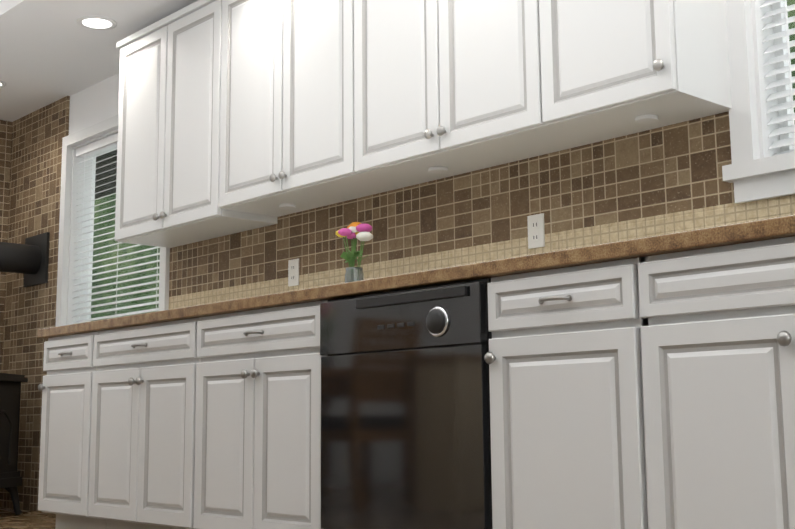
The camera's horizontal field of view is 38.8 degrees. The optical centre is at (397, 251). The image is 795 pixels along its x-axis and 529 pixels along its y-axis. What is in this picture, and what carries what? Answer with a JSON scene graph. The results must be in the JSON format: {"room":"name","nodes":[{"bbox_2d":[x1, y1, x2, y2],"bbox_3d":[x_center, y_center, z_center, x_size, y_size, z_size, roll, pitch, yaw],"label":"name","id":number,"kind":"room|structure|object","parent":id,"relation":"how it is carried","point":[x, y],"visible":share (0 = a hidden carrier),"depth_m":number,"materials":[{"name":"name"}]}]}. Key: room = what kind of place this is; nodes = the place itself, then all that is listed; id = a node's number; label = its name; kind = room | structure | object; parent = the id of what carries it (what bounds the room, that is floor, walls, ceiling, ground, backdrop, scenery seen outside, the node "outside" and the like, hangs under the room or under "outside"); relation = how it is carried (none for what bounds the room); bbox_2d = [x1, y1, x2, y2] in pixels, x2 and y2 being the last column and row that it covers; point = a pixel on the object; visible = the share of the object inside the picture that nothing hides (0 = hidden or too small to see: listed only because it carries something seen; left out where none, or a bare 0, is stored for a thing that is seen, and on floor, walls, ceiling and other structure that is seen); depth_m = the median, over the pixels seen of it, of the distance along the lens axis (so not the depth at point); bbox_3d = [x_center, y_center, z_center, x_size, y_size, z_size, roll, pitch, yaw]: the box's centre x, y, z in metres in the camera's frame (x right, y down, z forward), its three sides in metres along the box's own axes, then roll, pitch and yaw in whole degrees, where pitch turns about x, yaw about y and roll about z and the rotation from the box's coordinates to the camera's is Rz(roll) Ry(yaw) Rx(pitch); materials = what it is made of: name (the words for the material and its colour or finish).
{"room":"kitchen","nodes":[
{"label":"kitchen","id":0,"kind":"room"},
{"bbox_2d":[0,508,55,528],"bbox_3d":[-0.965,0.833,1.867,4.950,0.100,9.850,7,-12,-42],"label":"floor","id":1,"kind":"structure","parent":0,"point":[10,519],"depth_m":5.90,"materials":[{"name":"tile"}]},
{"bbox_2d":[0,232,49,513],"bbox_3d":[-2.469,0.657,6.301,0.975,1.630,0.891,7,-12,-42],"label":"wood stove","id":2,"kind":"object","parent":1,"relation":"on","point":[29,259],"visible":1,"depth_m":6.36,"materials":[{"name":"black metal"}]},
{"bbox_2d":[38,333,85,528],"bbox_3d":[-1.245,0.841,5.185,0.612,0.888,0.480,7,-12,-42],"label":"base cabinet","id":3,"kind":"object","parent":1,"relation":"on","point":[63,388],"depth_m":5.00,"materials":[{"name":"white wood"}]},
{"bbox_2d":[82,319,189,528],"bbox_3d":[-0.809,0.765,4.710,0.612,0.888,0.820,7,-12,-42],"label":"base cabinet","id":4,"kind":"object","parent":1,"relation":"on","point":[138,377],"depth_m":4.52,"materials":[{"name":"white wood"}]},
{"bbox_2d":[186,300,327,528],"bbox_3d":[-0.275,0.672,4.129,0.612,0.888,0.768,7,-12,-42],"label":"base cabinet","id":5,"kind":"object","parent":1,"relation":"on","point":[253,441],"depth_m":3.92,"materials":[{"name":"white wood"}]},
{"bbox_2d":[320,278,492,528],"bbox_3d":[0.216,0.583,3.567,0.650,0.888,0.726,7,-12,-42],"label":"dishwasher","id":6,"kind":"object","parent":1,"relation":"on","point":[405,418],"visible":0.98,"depth_m":3.34,"materials":[{"name":"black plastic"}]},
{"bbox_2d":[484,252,793,528],"bbox_3d":[0.654,0.510,3.119,0.612,0.888,0.528,7,-12,-42],"label":"base cabinet","id":7,"kind":"object","parent":1,"relation":"on","point":[653,392],"depth_m":2.76,"materials":[{"name":"white wood"}]},
{"bbox_2d":[37,215,794,337],"bbox_3d":[0.100,0.144,3.776,0.628,0.040,4.592,7,-12,-42],"label":"countertop","id":8,"kind":"structure","parent":7,"relation":"on","point":[760,230],"depth_m":3.17,"materials":[{"name":"brown stone"}]},
{"bbox_2d":[336,222,372,282],"bbox_3d":[-0.151,0.035,4.195,0.111,0.304,0.158,7,-12,-42],"label":"vase","id":9,"kind":"object","parent":8,"relation":"on","point":[353,231],"visible":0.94,"depth_m":4.19,"materials":[{"name":"clear glass"}]},
{"bbox_2d":[69,73,119,321],"bbox_3d":[0.851,-0.193,3.599,0.150,2.420,9.700,7,-12,-42],"label":"wall","id":10,"kind":"structure","parent":0,"point":[94,104],"depth_m":6.50,"materials":[{"name":"white paint"}]},
{"bbox_2d":[0,96,69,513],"bbox_3d":[-1.796,0.250,6.357,0.015,2.420,1.975,7,-12,-42],"label":"stone wall","id":11,"kind":"structure","parent":10,"relation":"attached to","point":[38,135],"depth_m":6.79,"materials":[{"name":"brown tile"}]},
{"bbox_2d":[55,115,169,326],"bbox_3d":[-1.500,-0.126,6.159,0.192,1.220,1.200,7,-12,-42],"label":"window","id":12,"kind":"structure","parent":10,"relation":"in","point":[68,227],"depth_m":6.52,"materials":[{"name":"white wood"}]},
{"bbox_2d":[71,133,159,323],"bbox_3d":[-1.499,-0.110,6.157,0.058,1.104,1.052,7,-12,-42],"label":"window blinds","id":13,"kind":"object","parent":12,"relation":"attached to","point":[99,146],"visible":0.4,"depth_m":6.28,"materials":[{"name":"white plastic"}]},
{"bbox_2d":[169,111,794,309],"bbox_3d":[0.858,-0.509,3.513,0.015,1.220,5.990,7,-12,-42],"label":"backsplash","id":14,"kind":"structure","parent":10,"relation":"attached to","point":[668,179],"depth_m":4.00,"materials":[{"name":"brown tile"}]},
{"bbox_2d":[115,0,262,247],"bbox_3d":[-0.951,-0.578,5.286,0.312,1.000,0.900,7,-12,-42],"label":"upper cabinet","id":15,"kind":"object","parent":14,"relation":"attached to","point":[165,178],"depth_m":5.17,"materials":[{"name":"white wood"}]},
{"bbox_2d":[288,259,298,286],"bbox_3d":[-0.448,0.092,4.862,0.008,0.114,0.070,7,-12,-42],"label":"electrical outlet","id":16,"kind":"object","parent":14,"relation":"attached to","point":[293,272],"visible":1,"depth_m":4.86,"materials":[{"name":"white plastic"}]},
{"bbox_2d":[211,0,381,226],"bbox_3d":[-0.350,-0.683,4.632,0.312,1.000,0.890,7,-12,-42],"label":"upper cabinet","id":17,"kind":"object","parent":14,"relation":"attached to","point":[236,116],"depth_m":4.55,"materials":[{"name":"white wood"}]},
{"bbox_2d":[347,0,569,191],"bbox_3d":[0.251,-0.787,3.978,0.312,1.000,0.898,7,-12,-42],"label":"upper cabinet","id":18,"kind":"object","parent":14,"relation":"attached to","point":[437,89],"depth_m":3.88,"materials":[{"name":"white wood"}]},
{"bbox_2d":[527,213,544,248],"bbox_3d":[0.473,-0.069,3.860,0.008,0.114,0.070,7,-12,-42],"label":"electrical outlet","id":19,"kind":"object","parent":14,"relation":"attached to","point":[536,235],"visible":1,"depth_m":3.86,"materials":[{"name":"white plastic"}]},
{"bbox_2d":[531,0,731,147],"bbox_3d":[0.715,-0.868,3.474,0.312,1.000,0.482,7,-12,-42],"label":"upper cabinet","id":20,"kind":"object","parent":14,"relation":"attached to","point":[601,70],"depth_m":3.32,"materials":[{"name":"white wood"}]},
{"bbox_2d":[722,0,794,203],"bbox_3d":[1.374,-0.697,3.039,0.197,1.020,1.060,7,-12,-42],"label":"window","id":21,"kind":"structure","parent":14,"relation":"in","point":[756,170],"depth_m":3.30,"materials":[{"name":"white wood"}]},
{"bbox_2d":[760,0,794,155],"bbox_3d":[1.377,-0.711,3.043,0.058,0.824,0.852,7,-12,-42],"label":"window blinds","id":22,"kind":"object","parent":21,"relation":"attached to","point":[788,44],"visible":0.88,"depth_m":3.29,"materials":[{"name":"white plastic"}]},
{"bbox_2d":[0,0,197,121],"bbox_3d":[-0.988,-1.796,2.268,4.950,0.380,9.850,7,-12,-42],"label":"ceiling","id":23,"kind":"structure","parent":0,"point":[51,51],"depth_m":5.80,"materials":[{"name":"white paint"}]},
{"bbox_2d":[0,80,5,87],"bbox_3d":[-2.325,-0.955,6.423,0.190,0.007,0.190,7,-12,-42],"label":"recessed light","id":24,"kind":"object","parent":23,"relation":"in","point":[2,83],"visible":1,"depth_m":6.44,"materials":[{"name":"white"}]},
{"bbox_2d":[77,16,116,29],"bbox_3d":[-1.458,-1.106,5.480,0.190,0.007,0.190,7,-12,-42],"label":"recessed light","id":25,"kind":"object","parent":23,"relation":"in","point":[97,22],"visible":1,"depth_m":5.47,"materials":[{"name":"white"}]},
{"label":"outside","id":26,"kind":"structure","parent":0,"visible":0},
{"bbox_3d":[-1.865,2.601,10.091,70.000,0.100,60.000,7,-12,-42],"label":"ground","id":27,"kind":"structure","parent":26,"visible":0},
{"bbox_2d":[95,150,116,198],"bbox_3d":[-4.083,0.643,7.579,5.000,3.050,2.550,7,-12,-42],"label":"porch","id":28,"kind":"object","parent":27,"relation":"on","point":[106,168],"depth_m":8.93,"materials":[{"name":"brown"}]},
{"bbox_2d":[91,0,794,320],"bbox_3d":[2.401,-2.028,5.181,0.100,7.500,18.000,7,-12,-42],"label":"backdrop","id":29,"kind":"object","parent":27,"relation":"on","point":[149,252],"depth_m":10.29,"materials":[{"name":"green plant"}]},
{"bbox_3d":[-4.180,0.163,5.652,4.800,2.420,0.150,7,-12,-42],"label":"wall","id":30,"kind":"structure","parent":0,"visible":0},
{"bbox_2d":[0,120,11,372],"bbox_3d":[-3.143,0.276,6.451,1.880,2.420,0.050,7,-12,-42],"label":"stone wall","id":31,"kind":"structure","parent":30,"relation":"attached to","point":[5,140],"depth_m":7.17,"materials":[{"name":"brown tile"}]}
]}

